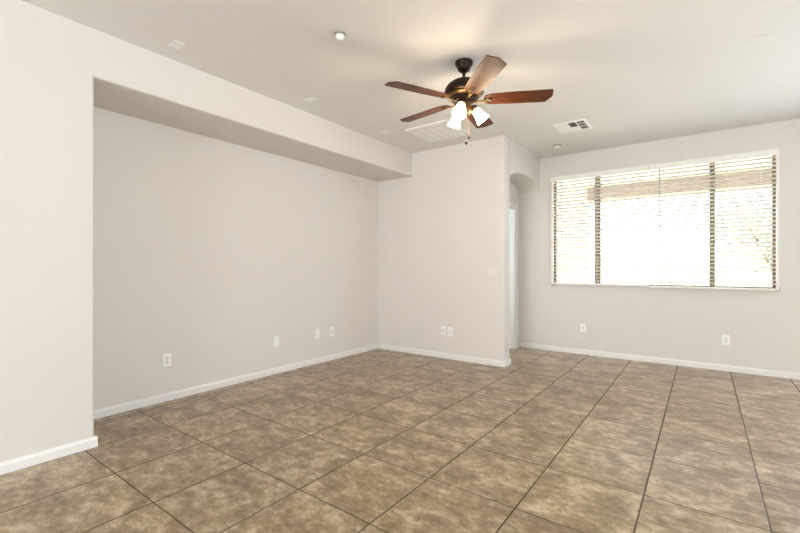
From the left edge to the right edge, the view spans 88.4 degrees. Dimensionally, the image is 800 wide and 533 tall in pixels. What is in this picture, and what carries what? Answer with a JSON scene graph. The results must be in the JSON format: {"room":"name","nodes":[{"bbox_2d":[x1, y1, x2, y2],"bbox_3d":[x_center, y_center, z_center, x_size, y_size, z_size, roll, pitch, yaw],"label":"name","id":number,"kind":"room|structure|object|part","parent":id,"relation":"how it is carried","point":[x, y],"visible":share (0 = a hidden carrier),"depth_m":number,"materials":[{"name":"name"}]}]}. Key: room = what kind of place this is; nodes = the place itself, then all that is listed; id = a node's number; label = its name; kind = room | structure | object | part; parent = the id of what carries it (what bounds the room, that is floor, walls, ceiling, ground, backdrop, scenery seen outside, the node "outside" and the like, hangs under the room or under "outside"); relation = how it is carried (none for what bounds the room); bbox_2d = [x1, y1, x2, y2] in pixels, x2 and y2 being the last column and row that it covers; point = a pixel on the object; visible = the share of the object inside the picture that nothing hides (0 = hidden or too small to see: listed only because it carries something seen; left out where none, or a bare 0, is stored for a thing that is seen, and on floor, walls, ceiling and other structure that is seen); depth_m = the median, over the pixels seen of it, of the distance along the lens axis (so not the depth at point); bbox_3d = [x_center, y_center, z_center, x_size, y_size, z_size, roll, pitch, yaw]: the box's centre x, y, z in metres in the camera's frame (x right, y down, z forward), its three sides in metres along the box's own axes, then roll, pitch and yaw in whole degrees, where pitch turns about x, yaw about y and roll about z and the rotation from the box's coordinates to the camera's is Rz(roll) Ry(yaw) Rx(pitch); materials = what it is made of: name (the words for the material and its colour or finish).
{"room":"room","nodes":[
{"label":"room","id":0,"kind":"room"},
{"bbox_2d":[0,0,411,462],"bbox_3d":[-3.257,-0.195,1.539,0.600,2.757,10.720,0,0,36],"label":"wall","id":1,"kind":"structure","parent":0,"point":[55,69],"depth_m":2.59,"materials":[{"name":"paint"}]},
{"bbox_2d":[0,436,97,474],"bbox_3d":[-4.098,1.150,-0.117,0.014,0.068,7.057,0,0,36],"label":"baseboard","id":2,"kind":"structure","parent":1,"relation":"attached to","point":[33,459],"depth_m":2.51,"materials":[{"name":"white paint"}]},
{"bbox_2d":[94,107,377,409],"bbox_3d":[-3.500,-0.195,1.842,0.150,2.757,10.920,0,0,36],"label":"wall","id":3,"kind":"structure","parent":0,"point":[208,251],"depth_m":4.01,"materials":[{"name":"paint"}]},
{"bbox_2d":[163,353,170,366],"bbox_3d":[-2.068,0.822,3.649,0.009,0.115,0.070,0,0,36],"label":"wall outlet","id":4,"kind":"object","parent":3,"relation":"attached to","point":[166,357],"visible":1,"depth_m":3.65,"materials":[{"name":"white plastic"}]},
{"bbox_2d":[94,343,378,418],"bbox_3d":[-1.398,1.150,4.552,0.014,0.068,3.663,0,0,36],"label":"baseboard","id":5,"kind":"structure","parent":3,"relation":"attached to","point":[140,403],"depth_m":4.00,"materials":[{"name":"white paint"}]},
{"bbox_2d":[274,336,278,346],"bbox_3d":[-1.377,0.826,4.586,0.008,0.115,0.070,0,0,36],"label":"blank wall plate","id":6,"kind":"object","parent":3,"relation":"attached to","point":[276,338],"visible":1,"depth_m":4.58,"materials":[{"name":"white plastic"}]},
{"bbox_2d":[315,329,319,337],"bbox_3d":[-1.015,0.816,5.076,0.008,0.115,0.070,0,0,36],"label":"blank wall plate","id":7,"kind":"object","parent":3,"relation":"attached to","point":[317,331],"visible":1,"depth_m":5.07,"materials":[{"name":"white plastic"}]},
{"bbox_2d":[330,327,333,335],"bbox_3d":[-0.874,0.822,5.266,0.009,0.115,0.070,0,0,36],"label":"wall outlet","id":8,"kind":"object","parent":3,"relation":"attached to","point":[331,328],"visible":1,"depth_m":5.27,"materials":[{"name":"white plastic"}]},
{"bbox_2d":[0,347,799,532],"bbox_3d":[-0.286,1.244,0.092,7.700,0.120,12.220,0,0,36],"label":"floor","id":9,"kind":"structure","parent":0,"point":[378,440],"depth_m":2.59,"materials":[{"name":"tile"}]},
{"bbox_2d":[21,0,799,158],"bbox_3d":[-0.247,-1.633,0.144,7.700,0.120,12.350,0,0,36],"label":"ceiling","id":10,"kind":"structure","parent":0,"point":[638,71],"depth_m":3.05,"materials":[{"name":"paint"}]},
{"bbox_2d":[167,40,184,49],"bbox_3d":[-1.581,-1.569,2.905,0.115,0.008,0.070,0,0,36],"label":"cover plate","id":11,"kind":"object","parent":10,"relation":"attached to","point":[175,44],"visible":1,"depth_m":2.90,"materials":[{"name":"white plastic"}]},
{"bbox_2d":[304,97,316,102],"bbox_3d":[-0.840,-1.569,3.854,0.115,0.008,0.070,0,0,36],"label":"cover plate","id":12,"kind":"object","parent":10,"relation":"attached to","point":[311,99],"visible":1,"depth_m":3.84,"materials":[{"name":"white plastic"}]},
{"bbox_2d":[335,31,344,40],"bbox_3d":[-0.404,-1.552,2.770,0.072,0.042,0.072,0,0,36],"label":"ceiling sensor","id":13,"kind":"object","parent":10,"relation":"attached to","point":[340,35],"visible":1,"depth_m":2.75,"materials":[{"name":"white plastic"}]},
{"bbox_2d":[405,120,469,142],"bbox_3d":[0.436,-1.567,4.766,0.540,0.013,0.560,0,0,36],"label":"ceiling vent","id":14,"kind":"object","parent":10,"relation":"in","point":[437,131],"visible":0.89,"depth_m":4.75,"materials":[{"name":"white metal"}]},
{"bbox_2d":[384,55,553,144],"bbox_3d":[0.488,-1.251,3.186,1.244,0.644,1.235,0,0,36],"label":"ceiling fan","id":15,"kind":"object","parent":10,"relation":"hanging from","point":[463,91],"visible":1,"depth_m":3.06,"materials":[{"name":"brown wood"}]},
{"bbox_3d":[0.135,-1.279,2.963,0.502,0.006,0.152,0,11,-28],"label":"blade","id":16,"kind":"part","parent":15,"relation":"part of","materials":[{"name":"brown wood"}]},
{"bbox_3d":[0.202,-1.279,3.429,0.502,0.007,0.152,0,11,44],"label":"blade","id":17,"kind":"part","parent":15,"relation":"part of","materials":[{"name":"brown wood"}]},
{"bbox_3d":[0.442,-1.162,3.275,0.124,0.132,0.111,0,0,36],"label":"lamp shade","id":18,"kind":"part","parent":15,"relation":"part of","materials":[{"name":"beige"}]},
{"bbox_3d":[0.446,-1.162,3.027,0.107,0.132,0.126,0,0,36],"label":"lamp shade","id":19,"kind":"part","parent":15,"relation":"part of","materials":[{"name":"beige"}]},
{"bbox_3d":[0.449,-1.177,3.044,0.050,0.070,0.063,0,0,36],"label":"bulb","id":20,"kind":"part","parent":15,"relation":"part of","materials":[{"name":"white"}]},
{"bbox_3d":[0.667,-1.279,3.510,0.152,0.006,0.502,-12,-5,26],"label":"blade","id":21,"kind":"part","parent":15,"relation":"part of","materials":[{"name":"brown wood"}]},
{"bbox_3d":[0.625,-1.162,3.159,0.121,0.131,0.116,0,0,36],"label":"lamp shade","id":22,"kind":"part","parent":15,"relation":"part of","materials":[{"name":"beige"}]},
{"bbox_3d":[0.558,-1.279,2.755,0.152,0.006,0.502,11,-2,-9],"label":"blade","id":23,"kind":"part","parent":15,"relation":"part of","materials":[{"name":"brown wood"}]},
{"bbox_3d":[0.887,-1.279,3.093,0.502,0.006,0.152,0,-11,8],"label":"blade","id":24,"kind":"part","parent":15,"relation":"part of","materials":[{"name":"brown wood"}]},
{"bbox_2d":[553,144,560,148],"bbox_3d":[2.026,-1.554,5.309,0.100,0.038,0.100,0,0,36],"label":"smoke detector","id":25,"kind":"object","parent":10,"relation":"attached to","point":[557,146],"visible":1,"depth_m":5.28,"materials":[{"name":"white plastic"}]},
{"bbox_2d":[553,118,592,133],"bbox_3d":[1.928,-1.568,4.579,0.340,0.010,0.360,0,0,36],"label":"ceiling vent","id":26,"kind":"object","parent":10,"relation":"in","point":[581,124],"visible":1,"depth_m":4.57,"materials":[{"name":"white metal"}]},
{"bbox_2d":[746,34,768,43],"bbox_3d":[2.456,-1.569,2.823,0.115,0.008,0.070,0,0,36],"label":"cover plate","id":27,"kind":"object","parent":10,"relation":"attached to","point":[762,37],"visible":1,"depth_m":2.81,"materials":[{"name":"paint"}]},
{"bbox_2d":[378,135,508,360],"bbox_3d":[0.456,-0.195,5.579,2.078,2.757,0.190,0,0,36],"label":"wall","id":28,"kind":"structure","parent":0,"point":[441,227],"depth_m":5.34,"materials":[{"name":"paint"}]},
{"bbox_2d":[379,344,504,366],"bbox_3d":[0.467,1.150,5.444,1.928,0.068,0.014,0,0,36],"label":"baseboard","id":29,"kind":"structure","parent":28,"relation":"attached to","point":[381,346],"depth_m":5.35,"materials":[{"name":"white paint"}]},
{"bbox_2d":[441,326,444,334],"bbox_3d":[0.561,0.827,5.373,0.070,0.115,0.016,0,0,36],"label":"jack plate","id":30,"kind":"object","parent":28,"relation":"attached to","point":[442,327],"visible":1,"depth_m":5.37,"materials":[{"name":"white plastic"}]},
{"bbox_2d":[448,327,451,335],"bbox_3d":[0.647,0.832,5.314,0.070,0.115,0.009,0,0,36],"label":"wall outlet","id":31,"kind":"object","parent":28,"relation":"attached to","point":[449,328],"visible":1,"depth_m":5.31,"materials":[{"name":"white plastic"}]},
{"bbox_2d":[488,266,495,275],"bbox_3d":[1.115,0.047,4.968,0.105,0.118,0.009,0,0,36],"label":"light switch","id":32,"kind":"object","parent":28,"relation":"attached to","point":[491,269],"visible":1,"depth_m":4.97,"materials":[{"name":"beige plastic"}]},
{"bbox_2d":[505,359,510,366],"bbox_3d":[1.297,1.150,4.958,0.014,0.068,0.190,0,0,36],"label":"baseboard","id":33,"kind":"structure","parent":28,"relation":"attached to","point":[507,362],"depth_m":4.95,"materials":[{"name":"white paint"}]},
{"bbox_2d":[509,181,519,346],"bbox_3d":[1.369,-0.195,5.669,0.120,2.757,1.240,0,0,36],"label":"wall","id":34,"kind":"structure","parent":0,"point":[514,195],"depth_m":6.09,"materials":[{"name":"paint"}]},
{"bbox_2d":[509,202,517,348],"bbox_3d":[1.390,0.133,5.684,0.137,2.103,0.946,0,0,36],"label":"door","id":35,"kind":"structure","parent":34,"relation":"in","point":[513,211],"depth_m":5.99,"materials":[{"name":"white paint"}]},
{"bbox_2d":[509,139,539,192],"bbox_3d":[1.573,-1.270,5.593,0.298,0.607,1.160,0,0,36],"label":"wall","id":36,"kind":"structure","parent":0,"point":[524,167],"depth_m":5.57,"materials":[{"name":"paint"}]},
{"bbox_2d":[520,118,799,372],"bbox_3d":[3.438,-0.195,5.012,7.550,2.757,0.160,0,0,36],"label":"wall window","id":37,"kind":"structure","parent":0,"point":[763,326],"depth_m":5.00,"materials":[{"name":"paint"}]},
{"bbox_2d":[580,324,585,331],"bbox_3d":[2.495,0.825,5.603,0.070,0.115,0.009,0,0,36],"label":"wall outlet","id":38,"kind":"object","parent":37,"relation":"attached to","point":[582,326],"visible":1,"depth_m":5.60,"materials":[{"name":"white plastic"}]},
{"bbox_2d":[551,165,648,286],"bbox_3d":[2.614,-0.507,5.461,1.188,1.522,0.095,0,0,36],"label":"blind","id":39,"kind":"object","parent":37,"relation":"attached to","point":[637,169],"visible":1,"depth_m":5.46,"materials":[{"name":"white plastic"}]},
{"bbox_3d":[2.624,-0.490,5.471,0.902,1.432,0.057,0,0,36],"label":"ladder cord","id":40,"kind":"part","parent":39,"relation":"part of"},
{"bbox_3d":[2.633,0.227,5.465,1.157,0.022,0.052,0,0,36],"label":"rail","id":41,"kind":"part","parent":39,"relation":"part of","materials":[{"name":"white plastic"}]},
{"bbox_2d":[520,342,799,379],"bbox_3d":[3.054,1.150,5.188,3.136,0.068,0.014,0,0,36],"label":"baseboard","id":42,"kind":"structure","parent":37,"relation":"attached to","point":[773,373],"depth_m":5.00,"materials":[{"name":"white paint"}]},
{"bbox_2d":[554,155,775,288],"bbox_3d":[3.182,-0.521,5.226,2.385,1.510,0.050,0,0,36],"label":"window","id":43,"kind":"structure","parent":37,"relation":"attached to","point":[773,176],"depth_m":4.84,"materials":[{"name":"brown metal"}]},
{"bbox_2d":[649,148,779,290],"bbox_3d":[3.577,-0.511,4.750,1.194,1.530,0.095,0,0,36],"label":"blind","id":44,"kind":"object","parent":37,"relation":"attached to","point":[770,152],"visible":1,"depth_m":4.74,"materials":[{"name":"white plastic"}]},
{"bbox_3d":[3.576,0.239,4.769,1.163,0.022,0.052,0,0,36],"label":"rail","id":45,"kind":"part","parent":44,"relation":"part of","materials":[{"name":"white plastic"}]},
{"bbox_3d":[3.584,-0.484,4.763,0.906,1.444,0.057,0,0,36],"label":"ladder cord","id":46,"kind":"part","parent":44,"relation":"part of","materials":[{"name":"white fabric"}]},
{"bbox_2d":[722,335,729,344],"bbox_3d":[3.724,0.829,4.696,0.070,0.115,0.009,0,0,36],"label":"wall outlet","id":47,"kind":"object","parent":37,"relation":"attached to","point":[725,338],"visible":1,"depth_m":4.69,"materials":[{"name":"white plastic"}]},
{"label":"outside","id":48,"kind":"structure","parent":0,"visible":0},
{"bbox_3d":[4.282,1.309,6.198,15.000,0.150,3.030,0,0,36],"label":"floor","id":49,"kind":"structure","parent":48,"visible":0},
{"bbox_2d":[557,188,589,282],"bbox_3d":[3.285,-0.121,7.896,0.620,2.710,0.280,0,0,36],"label":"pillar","id":50,"kind":"structure","parent":49,"relation":"on","point":[575,242],"depth_m":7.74,"materials":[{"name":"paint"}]},
{"bbox_2d":[557,156,771,190],"bbox_3d":[5.382,-1.536,5.162,12.000,0.120,2.390,0,0,36],"label":"roof","id":51,"kind":"structure","parent":50,"relation":"on","point":[649,173],"depth_m":6.46,"materials":[{"name":"paint"}]},
{"bbox_2d":[587,168,771,201],"bbox_3d":[7.150,-1.356,5.032,9.000,0.240,0.200,0,0,36],"label":"beam","id":52,"kind":"structure","parent":50,"relation":"attached to","point":[770,172],"depth_m":6.76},
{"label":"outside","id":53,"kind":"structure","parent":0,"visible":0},
{"bbox_3d":[15.604,1.349,19.859,55.000,0.170,32.400,0,0,36],"label":"ground","id":54,"kind":"structure","parent":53,"visible":0},
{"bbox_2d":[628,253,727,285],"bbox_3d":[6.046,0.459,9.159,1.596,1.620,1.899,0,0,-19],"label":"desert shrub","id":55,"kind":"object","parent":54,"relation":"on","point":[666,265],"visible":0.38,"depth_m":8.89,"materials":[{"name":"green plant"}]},
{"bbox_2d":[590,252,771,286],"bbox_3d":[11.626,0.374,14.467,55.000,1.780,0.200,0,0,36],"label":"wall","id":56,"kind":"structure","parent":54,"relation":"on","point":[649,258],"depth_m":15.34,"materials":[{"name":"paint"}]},
{"bbox_2d":[684,188,771,286],"bbox_3d":[8.769,-0.503,9.824,3.287,3.554,3.514,0,0,36],"label":"tree","id":57,"kind":"object","parent":54,"relation":"on","point":[747,199],"visible":0.32,"depth_m":9.97,"materials":[{"name":"green plant"}]}
]}

